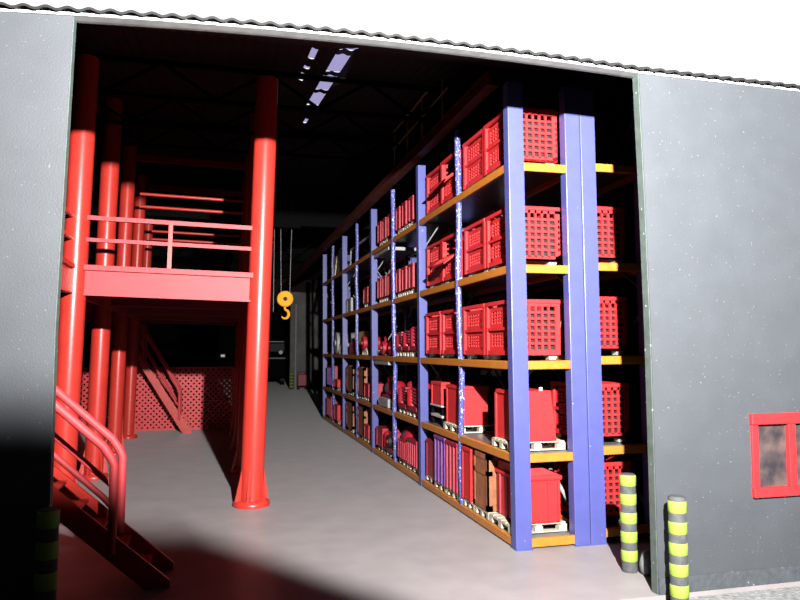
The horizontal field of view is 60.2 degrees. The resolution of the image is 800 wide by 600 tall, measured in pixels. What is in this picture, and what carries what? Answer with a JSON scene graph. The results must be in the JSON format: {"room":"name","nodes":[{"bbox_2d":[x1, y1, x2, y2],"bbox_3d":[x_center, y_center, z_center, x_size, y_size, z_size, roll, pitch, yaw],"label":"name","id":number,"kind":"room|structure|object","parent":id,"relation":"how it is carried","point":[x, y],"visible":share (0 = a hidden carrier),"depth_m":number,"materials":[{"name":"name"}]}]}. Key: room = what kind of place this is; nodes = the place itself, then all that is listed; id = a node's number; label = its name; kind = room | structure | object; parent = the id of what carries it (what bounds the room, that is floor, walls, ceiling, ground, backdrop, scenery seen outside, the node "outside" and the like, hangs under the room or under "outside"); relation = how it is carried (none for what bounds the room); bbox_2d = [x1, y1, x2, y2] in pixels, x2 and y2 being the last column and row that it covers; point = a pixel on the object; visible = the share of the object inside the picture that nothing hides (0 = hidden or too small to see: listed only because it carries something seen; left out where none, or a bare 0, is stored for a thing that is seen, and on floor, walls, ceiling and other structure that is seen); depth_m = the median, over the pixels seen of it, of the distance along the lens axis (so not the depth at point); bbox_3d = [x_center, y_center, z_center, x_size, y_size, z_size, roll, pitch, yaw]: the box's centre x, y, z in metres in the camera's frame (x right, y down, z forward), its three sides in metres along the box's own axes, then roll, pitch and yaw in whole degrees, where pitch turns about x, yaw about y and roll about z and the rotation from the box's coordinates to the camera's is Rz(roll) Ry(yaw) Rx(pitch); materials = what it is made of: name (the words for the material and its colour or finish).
{"room":"warehouse","nodes":[
{"label":"warehouse","id":0,"kind":"room"},
{"bbox_2d":[81,262,127,396],"bbox_3d":[-19.843,1.114,40.475,0.200,10.570,71.745,1,-4,-14],"label":"wall","id":1,"kind":"structure","parent":0,"point":[88,324],"depth_m":48.05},
{"bbox_2d":[89,231,368,255],"bbox_3d":[-10.194,-3.181,39.008,17.632,0.830,0.100,1,-4,-14],"label":"truss","id":2,"kind":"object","parent":1,"relation":"attached to","point":[95,232],"depth_m":39.15,"materials":[{"name":"black metal"}]},
{"bbox_2d":[91,201,386,231],"bbox_3d":[-7.694,-3.513,29.325,17.400,0.800,1.000,1,-4,-14],"label":"bridge","id":3,"kind":"object","parent":1,"relation":"attached to","point":[285,220],"visible":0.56,"depth_m":29.56,"materials":[{"name":"black metal"}]},
{"bbox_2d":[273,196,292,319],"bbox_3d":[-5.038,-1.866,29.876,0.852,5.428,0.315,1,-4,-14],"label":"hook","id":4,"kind":"object","parent":3,"relation":"hanging from","point":[284,298],"visible":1,"depth_m":29.70,"materials":[{"name":"orange paint"}]},
{"bbox_2d":[92,184,404,213],"bbox_3d":[-7.694,-4.237,29.377,17.632,0.830,0.100,1,-4,-14],"label":"truss","id":5,"kind":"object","parent":1,"relation":"attached to","point":[300,197],"depth_m":30.31,"materials":[{"name":"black metal"}]},
{"bbox_2d":[146,305,289,378],"bbox_3d":[-20.145,4.584,77.086,17.600,8.300,0.400,1,-4,-14],"label":"wall","id":6,"kind":"structure","parent":0,"point":[180,345],"depth_m":76.39,"materials":[{"name":"black metal"}]},
{"bbox_2d":[270,279,328,388],"bbox_3d":[-14.507,2.693,55.331,17.600,8.950,0.500,1,-4,-14],"label":"wall","id":7,"kind":"structure","parent":0,"point":[309,357],"depth_m":56.90,"materials":[{"name":"grey concrete"}]},
{"bbox_2d":[290,292,297,388],"bbox_3d":[-8.681,3.297,56.408,0.600,7.900,0.250,1,-4,-14],"label":"trim","id":8,"kind":"structure","parent":7,"relation":"attached to","point":[295,294],"depth_m":56.31,"materials":[{"name":"grey metal"}]},
{"bbox_2d":[294,304,296,388],"bbox_3d":[-8.492,3.780,56.158,0.171,6.900,0.180,1,-4,-14],"label":"drain pipe","id":9,"kind":"object","parent":7,"relation":"attached to","point":[295,353],"visible":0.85,"depth_m":56.08,"materials":[{"name":"metal"}]},
{"bbox_2d":[278,70,498,292],"bbox_3d":[-4.124,-2.293,34.303,0.220,0.260,46.000,1,-4,-14],"label":"runway","id":10,"kind":"object","parent":7,"relation":"attached to","point":[484,86],"visible":0.95,"depth_m":16.46,"materials":[{"name":"red paint"}]},
{"bbox_2d":[392,79,465,181],"bbox_3d":[0.568,-4.337,17.544,0.405,1.383,5.400,1,-4,-14],"label":"gallery railing","id":11,"kind":"object","parent":10,"relation":"on","point":[462,123],"visible":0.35,"depth_m":17.05,"materials":[{"name":"beige"}]},
{"bbox_2d":[0,12,799,599],"bbox_3d":[-2.045,0.328,7.917,80.000,7.065,0.140,1,-4,-14],"label":"wall","id":12,"kind":"structure","parent":0,"point":[721,162],"depth_m":9.38,"materials":[{"name":"metal"}]},
{"bbox_2d":[48,11,76,506],"bbox_3d":[-3.691,0.298,7.499,0.090,7.065,0.128,1,-4,-14],"label":"trim","id":13,"kind":"structure","parent":12,"relation":"attached to","point":[50,503],"depth_m":7.52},
{"bbox_2d":[0,8,799,91],"bbox_3d":[-2.044,-3.205,8.166,80.000,0.281,0.190,1,-4,-14],"label":"trim","id":14,"kind":"structure","parent":12,"relation":"attached to","point":[89,18],"depth_m":8.53,"materials":[{"name":"metal"}]},
{"bbox_2d":[632,74,657,594],"bbox_3d":[3.304,0.428,9.301,0.112,7.065,0.128,1,-4,-14],"label":"trim","id":15,"kind":"structure","parent":12,"relation":"attached to","point":[636,96],"depth_m":9.29,"materials":[{"name":"metal"}]},
{"bbox_2d":[659,565,799,594],"bbox_3d":[20.041,4.098,13.284,34.418,0.315,0.014,1,-4,-14],"label":"baseboard","id":16,"kind":"structure","parent":12,"relation":"attached to","point":[784,574],"depth_m":9.29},
{"bbox_2d":[749,412,799,497],"bbox_3d":[5.538,2.153,9.692,1.495,1.140,0.150,1,-4,-14],"label":"window","id":17,"kind":"structure","parent":12,"relation":"in","point":[775,437],"depth_m":9.59,"materials":[{"name":"red paint"}]},
{"bbox_2d":[0,2,799,305],"bbox_3d":[-11.003,-2.333,42.890,80.000,3.499,71.980,1,-4,-14],"label":"roof","id":18,"kind":"structure","parent":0,"point":[293,175],"depth_m":18.15,"materials":[{"name":"metal"}]},
{"bbox_2d":[95,115,462,166],"bbox_3d":[-5.694,-5.081,21.672,17.632,0.830,0.100,1,-4,-14],"label":"truss","id":19,"kind":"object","parent":18,"relation":"attached to","point":[146,143],"depth_m":22.05,"materials":[{"name":"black metal"}]},
{"bbox_2d":[96,95,482,149],"bbox_3d":[-4.794,-4.833,18.159,17.632,0.830,0.100,1,-4,-14],"label":"truss","id":20,"kind":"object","parent":18,"relation":"attached to","point":[130,122],"depth_m":18.34,"materials":[{"name":"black metal"}]},
{"bbox_2d":[75,51,559,133],"bbox_3d":[-3.910,-4.589,14.710,17.632,0.830,0.100,1,-4,-14],"label":"truss","id":21,"kind":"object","parent":18,"relation":"attached to","point":[155,63],"depth_m":15.08,"materials":[{"name":"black metal"}]},
{"bbox_2d":[56,378,799,599],"bbox_3d":[-11.109,6.391,42.272,17.800,0.300,71.910,1,-4,-14],"label":"floor","id":22,"kind":"structure","parent":0,"point":[340,521],"depth_m":11.69,"materials":[{"name":"grey concrete"}]},
{"bbox_2d":[52,385,173,589],"bbox_3d":[-5.836,0.835,9.219,5.433,6.041,0.916,1,-4,-14],"label":"staircase","id":23,"kind":"structure","parent":22,"relation":"on","point":[105,530],"depth_m":9.20,"materials":[{"name":"red metal"}]},
{"bbox_2d":[111,318,191,432],"bbox_3d":[-9.615,2.156,26.660,3.125,5.909,0.916,1,-4,-14],"label":"staircase","id":24,"kind":"structure","parent":22,"relation":"on","point":[174,405],"depth_m":26.34,"materials":[{"name":"red metal"}]},
{"bbox_2d":[78,367,234,432],"bbox_3d":[-11.077,3.915,27.087,8.900,2.520,0.120,1,-4,-14],"label":"fence","id":25,"kind":"object","parent":22,"relation":"on","point":[232,377],"visible":0.37,"depth_m":27.74,"materials":[{"name":"metal"}]},
{"bbox_2d":[54,53,277,508],"bbox_3d":[-8.947,-0.222,19.707,9.696,9.654,20.107,1,-4,-14],"label":"mezzanine","id":26,"kind":"object","parent":22,"relation":"on","point":[130,292],"visible":0.79,"depth_m":14.51,"materials":[{"name":"red metal"}]},
{"bbox_2d":[268,340,285,384],"bbox_3d":[-11.931,5.741,63.959,2.300,4.092,4.700,1,-4,-14],"label":"truck","id":27,"kind":"object","parent":22,"relation":"on","point":[277,348],"visible":0.51,"depth_m":61.99,"materials":[{"name":"black metal"}]},
{"bbox_2d":[322,81,590,550],"bbox_3d":[-0.282,0.938,21.910,1.476,7.687,21.830,1,-4,-14],"label":"rack","id":28,"kind":"object","parent":22,"relation":"on","point":[508,187],"visible":0.78,"depth_m":12.16,"materials":[{"name":"blue metal"}]},
{"bbox_2d":[334,332,354,353],"bbox_3d":[-2.300,1.788,28.673,0.850,0.891,0.882,1,-4,-14],"label":"drum","id":29,"kind":"object","parent":28,"relation":"on","point":[338,336],"visible":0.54,"depth_m":28.37,"materials":[{"name":"grey paint"}]},
{"bbox_2d":[348,391,359,395],"bbox_3d":[-1.342,3.453,25.695,1.000,0.144,0.960,1,-4,-14],"label":"pallet","id":30,"kind":"object","parent":28,"relation":"on","point":[349,392],"visible":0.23,"depth_m":25.23,"materials":[{"name":"beige wood"}]},
{"bbox_2d":[346,366,370,391],"bbox_3d":[-1.545,2.919,25.680,0.700,0.920,1.200,1,-4,-14],"label":"wooden crate","id":31,"kind":"object","parent":30,"relation":"on","point":[350,370],"visible":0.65,"depth_m":25.22,"materials":[{"name":"brown wood"}]},
{"bbox_2d":[362,350,388,354],"bbox_3d":[-0.717,1.782,23.388,1.000,0.144,0.800,1,-4,-14],"label":"pallet","id":32,"kind":"object","parent":28,"relation":"on","point":[364,352],"visible":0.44,"depth_m":22.99,"materials":[{"name":"beige wood"}]},
{"bbox_2d":[361,336,386,349],"bbox_3d":[-0.906,1.467,23.362,0.850,0.481,0.462,1,-4,-14],"label":"drum","id":33,"kind":"object","parent":32,"relation":"on","point":[365,341],"visible":0.54,"depth_m":23.19,"materials":[{"name":"red metal"}]},
{"bbox_2d":[378,445,386,452],"bbox_3d":[-0.067,4.436,20.673,1.000,0.144,0.880,1,-4,-14],"label":"pallet","id":34,"kind":"object","parent":28,"relation":"on","point":[379,447],"visible":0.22,"depth_m":20.50,"materials":[{"name":"beige wood"}]},
{"bbox_2d":[376,425,406,447],"bbox_3d":[-0.212,4.082,20.661,0.840,0.560,0.840,1,-4,-14],"label":"box","id":35,"kind":"object","parent":34,"relation":"on","point":[380,430],"visible":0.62,"depth_m":20.51,"materials":[{"name":"red metal"}]},
{"bbox_2d":[379,377,406,407],"bbox_3d":[-0.112,2.711,20.371,0.800,0.860,1.200,1,-4,-14],"label":"pump","id":36,"kind":"object","parent":28,"relation":"on","point":[386,401],"visible":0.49,"depth_m":20.02,"materials":[{"name":"grey paint"}]},
{"bbox_2d":[375,246,415,258],"bbox_3d":[-0.157,-1.417,20.760,0.840,0.100,1.800,1,-4,-14],"label":"cable tray","id":37,"kind":"object","parent":28,"relation":"attached to","point":[400,252],"visible":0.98,"depth_m":20.32,"materials":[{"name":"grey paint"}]},
{"bbox_2d":[399,407,408,414],"bbox_3d":[0.571,2.922,18.307,1.000,0.144,0.880,1,-4,-14],"label":"pallet","id":38,"kind":"object","parent":28,"relation":"on","point":[403,410],"visible":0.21,"depth_m":18.14,"materials":[{"name":"beige wood"}]},
{"bbox_2d":[398,381,417,408],"bbox_3d":[0.408,2.498,18.295,0.836,0.700,0.800,1,-4,-14],"label":"machine","id":39,"kind":"object","parent":38,"relation":"on","point":[402,390],"visible":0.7,"depth_m":18.14,"materials":[{"name":"red paint"}]},
{"bbox_2d":[399,458,408,467],"bbox_3d":[0.571,4.258,18.211,1.000,0.144,0.880,1,-4,-14],"label":"pallet","id":40,"kind":"object","parent":28,"relation":"on","point":[400,459],"visible":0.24,"depth_m":18.05,"materials":[{"name":"beige wood"}]},
{"bbox_2d":[397,426,429,461],"bbox_3d":[0.391,3.769,18.199,0.790,0.830,0.840,1,-4,-14],"label":"tank","id":41,"kind":"object","parent":40,"relation":"on","point":[411,431],"visible":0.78,"depth_m":17.97,"materials":[{"name":"red metal"}]},
{"bbox_2d":[409,464,418,474],"bbox_3d":[0.821,4.189,17.245,1.000,0.144,0.880,1,-4,-14],"label":"pallet","id":42,"kind":"object","parent":28,"relation":"on","point":[415,469],"visible":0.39,"depth_m":17.07,"materials":[{"name":"beige wood"}]},
{"bbox_2d":[407,436,433,467],"bbox_3d":[0.670,3.795,17.234,0.810,0.640,0.900,1,-4,-14],"label":"crate","id":43,"kind":"object","parent":42,"relation":"on","point":[412,442],"visible":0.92,"depth_m":17.10,"materials":[{"name":"red paint"}]},
{"bbox_2d":[411,287,429,293],"bbox_3d":[0.833,-0.228,17.514,1.000,0.144,0.560,1,-4,-14],"label":"pallet","id":44,"kind":"object","parent":28,"relation":"on","point":[413,290],"visible":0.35,"depth_m":17.35,"materials":[{"name":"beige wood"}]},
{"bbox_2d":[408,263,429,287],"bbox_3d":[0.668,-0.607,17.499,0.840,0.610,0.440,1,-4,-14],"label":"box","id":45,"kind":"object","parent":44,"relation":"on","point":[412,268],"visible":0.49,"depth_m":17.23,"materials":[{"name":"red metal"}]},
{"bbox_2d":[409,410,439,417],"bbox_3d":[0.821,2.852,17.341,1.000,0.144,0.880,1,-4,-14],"label":"pallet","id":46,"kind":"object","parent":28,"relation":"on","point":[411,413],"visible":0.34,"depth_m":17.21,"materials":[{"name":"beige wood"}]},
{"bbox_2d":[407,383,445,412],"bbox_3d":[0.653,2.418,17.329,0.846,0.720,0.860,1,-4,-14],"label":"machine","id":47,"kind":"object","parent":46,"relation":"on","point":[412,393],"visible":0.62,"depth_m":17.11,"materials":[{"name":"red paint"}]},
{"bbox_2d":[426,474,434,481],"bbox_3d":[1.185,4.090,15.876,1.000,0.144,0.800,1,-4,-14],"label":"pallet","id":48,"kind":"object","parent":28,"relation":"on","point":[428,477],"visible":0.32,"depth_m":15.78,"materials":[{"name":"beige wood"}]},
{"bbox_2d":[426,438,433,477],"bbox_3d":[1.084,3.608,15.822,0.840,0.810,0.640,1,-4,-14],"label":"box","id":49,"kind":"object","parent":48,"relation":"on","point":[429,441],"visible":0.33,"depth_m":15.77,"materials":[{"name":"red paint"}]},
{"bbox_2d":[411,351,456,356],"bbox_3d":[0.858,1.345,17.304,1.000,0.144,0.680,1,-4,-14],"label":"pallet","id":50,"kind":"object","parent":28,"relation":"on","point":[413,353],"visible":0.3,"depth_m":17.14,"materials":[{"name":"beige wood"}]},
{"bbox_2d":[410,326,417,350],"bbox_3d":[0.707,0.881,17.298,0.812,0.780,0.660,1,-4,-14],"label":"machine","id":51,"kind":"object","parent":50,"relation":"on","point":[413,331],"visible":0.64,"depth_m":17.29,"materials":[{"name":"red paint"}]},
{"bbox_2d":[430,403,445,425],"bbox_3d":[1.207,2.583,15.659,0.840,0.440,0.840,1,-4,-14],"label":"stand","id":52,"kind":"object","parent":28,"relation":"on","point":[442,414],"visible":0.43,"depth_m":15.47,"materials":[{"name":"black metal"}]},
{"bbox_2d":[431,381,476,405],"bbox_3d":[1.217,2.109,15.695,0.840,0.510,0.780,1,-4,-14],"label":"box","id":53,"kind":"object","parent":52,"relation":"on","point":[438,388],"visible":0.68,"depth_m":15.42,"materials":[{"name":"red plastic"}]},
{"bbox_2d":[426,165,453,214],"bbox_3d":[1.215,-2.487,16.021,0.935,1.015,1.170,1,-4,-15],"label":"crate","id":54,"kind":"object","parent":28,"relation":"on","point":[433,197],"visible":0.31,"depth_m":16.04,"materials":[{"name":"red plastic"}]},
{"bbox_2d":[426,240,454,287],"bbox_3d":[1.215,-0.781,15.898,0.935,1.015,1.170,1,-4,-15],"label":"crate","id":55,"kind":"object","parent":28,"relation":"on","point":[433,253],"visible":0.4,"depth_m":15.90,"materials":[{"name":"red plastic"}]},
{"bbox_2d":[435,481,446,492],"bbox_3d":[1.352,4.030,15.033,1.000,0.144,0.800,1,-4,-14],"label":"pallet","id":56,"kind":"object","parent":28,"relation":"on","point":[441,486],"visible":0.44,"depth_m":14.87,"materials":[{"name":"beige wood"}]},
{"bbox_2d":[434,434,449,485],"bbox_3d":[1.236,3.453,14.982,0.830,1.000,0.760,1,-4,-14],"label":"crate","id":57,"kind":"object","parent":56,"relation":"on","point":[439,440],"visible":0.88,"depth_m":14.85,"materials":[{"name":"paint"}]},
{"bbox_2d":[425,311,457,356],"bbox_3d":[1.183,0.798,15.768,0.935,1.015,1.170,1,-4,-14],"label":"crate","id":58,"kind":"object","parent":28,"relation":"on","point":[433,320],"visible":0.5,"depth_m":15.69,"materials":[{"name":"red plastic"}]},
{"bbox_2d":[425,311,441,353],"bbox_3d":[1.183,0.758,15.771,0.935,0.935,1.170,1,-4,-14],"label":"basket","id":59,"kind":"object","parent":58,"relation":"on","point":[433,320],"depth_m":15.68,"materials":[{"name":"red plastic"}]},
{"bbox_2d":[429,149,464,204],"bbox_3d":[1.346,-2.572,14.828,1.227,1.015,1.170,1,-4,-15],"label":"crate","id":60,"kind":"object","parent":28,"relation":"on","point":[448,184],"visible":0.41,"depth_m":14.91,"materials":[{"name":"red plastic"}]},
{"bbox_2d":[440,149,464,204],"bbox_3d":[1.487,-2.610,14.868,0.935,0.935,1.170,1,-4,-15],"label":"basket","id":61,"kind":"object","parent":60,"relation":"on","point":[448,188],"depth_m":14.96,"materials":[{"name":"red plastic"}]},
{"bbox_2d":[430,231,471,282],"bbox_3d":[1.355,-0.867,14.705,1.227,1.015,1.170,1,-4,-14],"label":"crate","id":62,"kind":"object","parent":28,"relation":"on","point":[447,263],"visible":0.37,"depth_m":14.78,"materials":[{"name":"red plastic"}]},
{"bbox_2d":[447,488,459,501],"bbox_3d":[1.562,3.971,14.222,1.000,0.144,0.800,1,-4,-14],"label":"pallet","id":63,"kind":"object","parent":28,"relation":"on","point":[449,492],"visible":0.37,"depth_m":14.06,"materials":[{"name":"beige wood"}]},
{"bbox_2d":[445,439,465,493],"bbox_3d":[1.436,3.402,14.210,0.830,0.990,0.740,1,-4,-14],"label":"crate","id":64,"kind":"object","parent":63,"relation":"on","point":[452,480],"visible":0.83,"depth_m":14.04,"materials":[{"name":"red paint"}]},
{"bbox_2d":[441,309,482,357],"bbox_3d":[1.491,0.716,14.634,0.935,1.015,1.170,1,-4,-14],"label":"crate","id":65,"kind":"object","parent":28,"relation":"on","point":[449,332],"visible":0.36,"depth_m":14.71,"materials":[{"name":"red plastic"}]},
{"bbox_2d":[441,309,462,353],"bbox_3d":[1.491,0.676,14.637,0.935,0.935,1.170,1,-4,-14],"label":"basket","id":66,"kind":"object","parent":65,"relation":"on","point":[449,332],"depth_m":14.68,"materials":[{"name":"red plastic"}]},
{"bbox_2d":[443,420,494,432],"bbox_3d":[1.539,2.641,14.405,1.000,0.144,1.000,1,-4,-14],"label":"pallet","id":67,"kind":"object","parent":28,"relation":"on","point":[447,425],"visible":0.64,"depth_m":14.21,"materials":[{"name":"plastic"}]},
{"bbox_2d":[446,384,488,425],"bbox_3d":[1.397,2.172,14.391,0.620,0.790,0.940,1,-4,-14],"label":"box","id":68,"kind":"object","parent":67,"relation":"on","point":[476,396],"visible":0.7,"depth_m":14.00,"materials":[{"name":"red plastic"}]},
{"bbox_2d":[464,498,474,510],"bbox_3d":[1.801,3.905,13.300,1.000,0.144,0.592,1,-4,-14],"label":"pallet","id":69,"kind":"object","parent":28,"relation":"on","point":[466,502],"visible":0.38,"depth_m":13.15,"materials":[{"name":"beige wood"}]},
{"bbox_2d":[461,445,475,501],"bbox_3d":[1.680,3.341,13.366,0.860,0.990,0.520,1,-4,-14],"label":"box","id":70,"kind":"object","parent":69,"relation":"on","point":[467,451],"visible":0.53,"depth_m":13.22,"materials":[{"name":"red plastic"}]},
{"bbox_2d":[462,128,485,189],"bbox_3d":[1.859,-2.668,13.498,0.935,1.015,1.170,1,-4,-15],"label":"crate","id":71,"kind":"object","parent":28,"relation":"on","point":[473,154],"visible":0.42,"depth_m":13.46,"materials":[{"name":"red plastic"}]},
{"bbox_2d":[464,218,490,275],"bbox_3d":[1.866,-0.962,13.377,0.935,1.015,1.170,1,-4,-14],"label":"crate","id":72,"kind":"object","parent":28,"relation":"on","point":[474,246],"visible":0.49,"depth_m":13.31,"materials":[{"name":"red plastic"}]},
{"bbox_2d":[462,303,507,358],"bbox_3d":[1.833,0.617,13.260,0.935,1.015,1.170,1,-4,-15],"label":"crate","id":73,"kind":"object","parent":28,"relation":"on","point":[474,315],"visible":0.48,"depth_m":13.23,"materials":[{"name":"red plastic"}]},
{"bbox_2d":[475,505,496,519],"bbox_3d":[1.964,3.860,12.667,1.000,0.144,0.672,1,-4,-14],"label":"pallet","id":74,"kind":"object","parent":28,"relation":"on","point":[478,509],"visible":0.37,"depth_m":12.51,"materials":[{"name":"plastic"}]},
{"bbox_2d":[473,449,501,511],"bbox_3d":[1.850,3.289,12.710,0.800,1.000,0.740,1,-4,-14],"label":"wooden crate","id":75,"kind":"object","parent":74,"relation":"on","point":[484,464],"visible":0.49,"depth_m":12.38,"materials":[{"name":"brown wood"}]},
{"bbox_2d":[483,107,556,175],"bbox_3d":[2.134,-2.750,12.356,0.935,1.015,1.170,1,-4,-14],"label":"crate","id":76,"kind":"object","parent":28,"relation":"on","point":[539,136],"visible":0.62,"depth_m":11.91,"materials":[{"name":"red plastic"}]},
{"bbox_2d":[485,206,559,269],"bbox_3d":[2.157,-1.044,12.236,0.935,1.015,1.170,1,-4,-14],"label":"crate","id":77,"kind":"object","parent":28,"relation":"on","point":[542,232],"visible":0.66,"depth_m":11.79,"materials":[{"name":"red plastic"}]},
{"bbox_2d":[485,299,560,359],"bbox_3d":[2.134,0.535,12.119,0.935,1.015,1.170,1,-4,-14],"label":"crate","id":78,"kind":"object","parent":28,"relation":"on","point":[543,316],"visible":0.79,"depth_m":11.68,"materials":[{"name":"red plastic"}]},
{"bbox_2d":[489,512,566,533],"bbox_3d":[2.177,3.801,11.846,1.000,0.144,0.960,1,-4,-14],"label":"pallet","id":79,"kind":"object","parent":28,"relation":"on","point":[503,522],"visible":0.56,"depth_m":11.51,"materials":[{"name":"plastic"}]},
{"bbox_2d":[495,459,561,523],"bbox_3d":[2.196,3.265,11.889,0.800,0.930,1.020,1,-4,-14],"label":"steel container","id":80,"kind":"object","parent":79,"relation":"on","point":[545,484],"visible":0.7,"depth_m":11.48,"materials":[{"name":"red metal"}]},
{"bbox_2d":[492,437,564,450],"bbox_3d":[2.197,2.458,11.865,1.000,0.144,0.800,1,-4,-14],"label":"pallet","id":81,"kind":"object","parent":28,"relation":"on","point":[559,444],"visible":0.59,"depth_m":11.60,"materials":[{"name":"plastic"}]},
{"bbox_2d":[494,387,556,441],"bbox_3d":[2.151,1.938,11.911,0.785,0.900,0.800,1,-4,-14],"label":"box","id":82,"kind":"object","parent":81,"relation":"on","point":[541,418],"visible":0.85,"depth_m":11.59,"materials":[{"name":"red plastic"}]},
{"bbox_3d":[-0.567,3.238,22.701,1.000,0.144,0.800,1,-4,-14],"label":"pallet","id":83,"kind":"object","parent":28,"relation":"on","visible":0},
{"bbox_2d":[364,383,385,396],"bbox_3d":[-0.751,2.948,22.674,0.740,0.430,0.740,1,-4,-14],"label":"box","id":84,"kind":"object","parent":83,"relation":"on","point":[367,386],"visible":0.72,"depth_m":22.36,"materials":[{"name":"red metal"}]},
{"bbox_3d":[-1.342,4.790,25.599,1.000,0.144,0.960,1,-4,-14],"label":"pallet","id":85,"kind":"object","parent":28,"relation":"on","visible":0},
{"bbox_2d":[346,401,364,428],"bbox_3d":[-1.545,4.255,25.584,0.700,0.920,1.200,1,-4,-14],"label":"wooden crate","id":86,"kind":"object","parent":85,"relation":"on","point":[350,405],"visible":0.54,"depth_m":25.16,"materials":[{"name":"brown wood"}]},
{"bbox_3d":[0.208,4.359,19.611,1.000,0.144,0.880,1,-4,-14],"label":"pallet","id":87,"kind":"object","parent":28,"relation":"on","visible":0},
{"bbox_2d":[384,426,404,453],"bbox_3d":[0.022,3.935,19.593,0.885,0.700,0.950,1,-4,-14],"label":"machine","id":88,"kind":"object","parent":87,"relation":"on","point":[388,435],"visible":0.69,"depth_m":19.35,"materials":[{"name":"red paint"}]},
{"bbox_3d":[0.833,-1.934,17.637,1.000,0.144,0.560,1,-4,-14],"label":"pallet","id":89,"kind":"object","parent":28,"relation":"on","visible":0},
{"bbox_2d":[408,195,415,221],"bbox_3d":[0.668,-2.313,17.621,0.840,0.610,0.440,1,-4,-14],"label":"box","id":90,"kind":"object","parent":89,"relation":"on","point":[412,200],"visible":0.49,"depth_m":17.43,"materials":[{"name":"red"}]},
{"bbox_3d":[-0.807,3.305,23.628,1.000,0.144,0.960,1,-4,-14],"label":"pallet","id":91,"kind":"object","parent":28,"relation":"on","visible":0},
{"bbox_2d":[358,367,383,395],"bbox_3d":[-1.010,2.770,23.614,0.700,0.920,1.000,1,-4,-14],"label":"wooden crate","id":92,"kind":"object","parent":91,"relation":"on","point":[364,373],"visible":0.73,"depth_m":23.21,"materials":[{"name":"brown wood"}]},
{"bbox_3d":[0.493,-1.839,18.950,1.000,0.144,0.560,1,-4,-14],"label":"pallet","id":93,"kind":"object","parent":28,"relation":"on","visible":0},
{"bbox_2d":[395,206,404,230],"bbox_3d":[0.329,-2.218,18.935,0.840,0.610,0.440,1,-4,-14],"label":"box","id":94,"kind":"object","parent":93,"relation":"on","point":[398,211],"visible":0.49,"depth_m":18.76,"materials":[{"name":"red plastic"}]},
{"bbox_3d":[-0.807,4.641,23.532,1.000,0.144,0.960,1,-4,-14],"label":"pallet","id":95,"kind":"object","parent":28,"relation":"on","visible":0},
{"bbox_2d":[357,406,383,435],"bbox_3d":[-1.010,4.107,23.518,0.700,0.920,1.000,1,-4,-14],"label":"wooden crate","id":96,"kind":"object","parent":95,"relation":"on","point":[364,412],"visible":0.56,"depth_m":23.12,"materials":[{"name":"brown wood"}]},
{"bbox_3d":[-2.542,3.787,30.330,1.000,0.144,1.040,1,-4,-14],"label":"pallet","id":97,"kind":"object","parent":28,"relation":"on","visible":0},
{"bbox_2d":[327,365,341,384],"bbox_3d":[-2.750,3.302,30.311,0.760,0.820,1.300,1,-4,-14],"label":"crate","id":98,"kind":"object","parent":97,"relation":"on","point":[338,368],"visible":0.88,"depth_m":29.73,"materials":[{"name":"red paint"}]},
{"bbox_2d":[411,89,649,544],"bbox_3d":[2.404,0.586,17.039,1.539,7.685,11.030,1,-4,-14],"label":"rack","id":99,"kind":"object","parent":22,"relation":"on","point":[597,180],"visible":0.18,"depth_m":11.75,"materials":[{"name":"blue metal"}]},
{"bbox_2d":[550,381,629,441],"bbox_3d":[3.391,1.984,12.384,0.935,1.015,1.170,1,-4,-14],"label":"crate","id":100,"kind":"object","parent":99,"relation":"on","point":[615,395],"visible":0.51,"depth_m":11.94,"materials":[{"name":"red plastic"}]},
{"bbox_2d":[556,206,625,264],"bbox_3d":[3.391,-1.093,12.606,0.935,1.015,1.170,1,-4,-14],"label":"crate","id":101,"kind":"object","parent":99,"relation":"on","point":[610,225],"visible":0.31,"depth_m":12.13,"materials":[{"name":"red plastic"}]},
{"bbox_2d":[552,455,630,520],"bbox_3d":[3.391,3.321,12.288,0.935,1.015,1.170,1,-4,-14],"label":"crate","id":102,"kind":"object","parent":99,"relation":"on","point":[613,466],"visible":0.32,"depth_m":11.84,"materials":[{"name":"red plastic"}]},
{"bbox_2d":[557,296,627,354],"bbox_3d":[3.391,0.487,12.492,0.935,1.015,1.170,1,-4,-14],"label":"crate","id":103,"kind":"object","parent":99,"relation":"on","point":[613,310],"visible":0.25,"depth_m":12.02,"materials":[{"name":"red plastic"}]},
{"bbox_2d":[619,473,637,573],"bbox_3d":[3.319,3.227,10.019,0.235,1.385,0.235,1,-4,-14],"label":"bollard","id":104,"kind":"object","parent":22,"relation":"on","point":[627,481],"visible":1,"depth_m":9.93,"materials":[{"name":"metal"}]},
{"bbox_2d":[639,550,650,575],"bbox_3d":[3.528,3.732,9.820,0.248,0.348,0.199,1,-4,-14],"label":"guard stone","id":105,"kind":"object","parent":22,"relation":"on","point":[645,559],"visible":0.68,"depth_m":9.75,"materials":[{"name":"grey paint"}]},
{"bbox_2d":[328,83,643,501],"bbox_3d":[-2.609,1.433,44.914,0.200,10.570,71.745,1,-4,-14],"label":"wall","id":106,"kind":"structure","parent":0,"point":[612,110],"depth_m":15.86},
{"label":"outside","id":107,"kind":"structure","parent":0,"visible":0},
{"bbox_2d":[669,586,799,599],"bbox_3d":[0.489,3.277,-2.134,60.000,0.340,20.090,1,-4,-14],"label":"ground","id":108,"kind":"structure","parent":107,"point":[786,593],"depth_m":9.15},
{"bbox_2d":[34,507,59,599],"bbox_3d":[-3.634,2.962,7.078,0.216,1.610,0.216,1,-4,-14],"label":"bollard","id":109,"kind":"object","parent":108,"relation":"on","point":[48,518],"visible":1,"depth_m":7.03,"materials":[{"name":"metal"}]},
{"bbox_2d":[667,494,688,599],"bbox_3d":[3.516,3.186,8.716,0.231,1.400,0.231,1,-4,-14],"label":"bollard","id":110,"kind":"object","parent":108,"relation":"on","point":[676,503],"visible":1,"depth_m":8.64,"materials":[{"name":"metal"}]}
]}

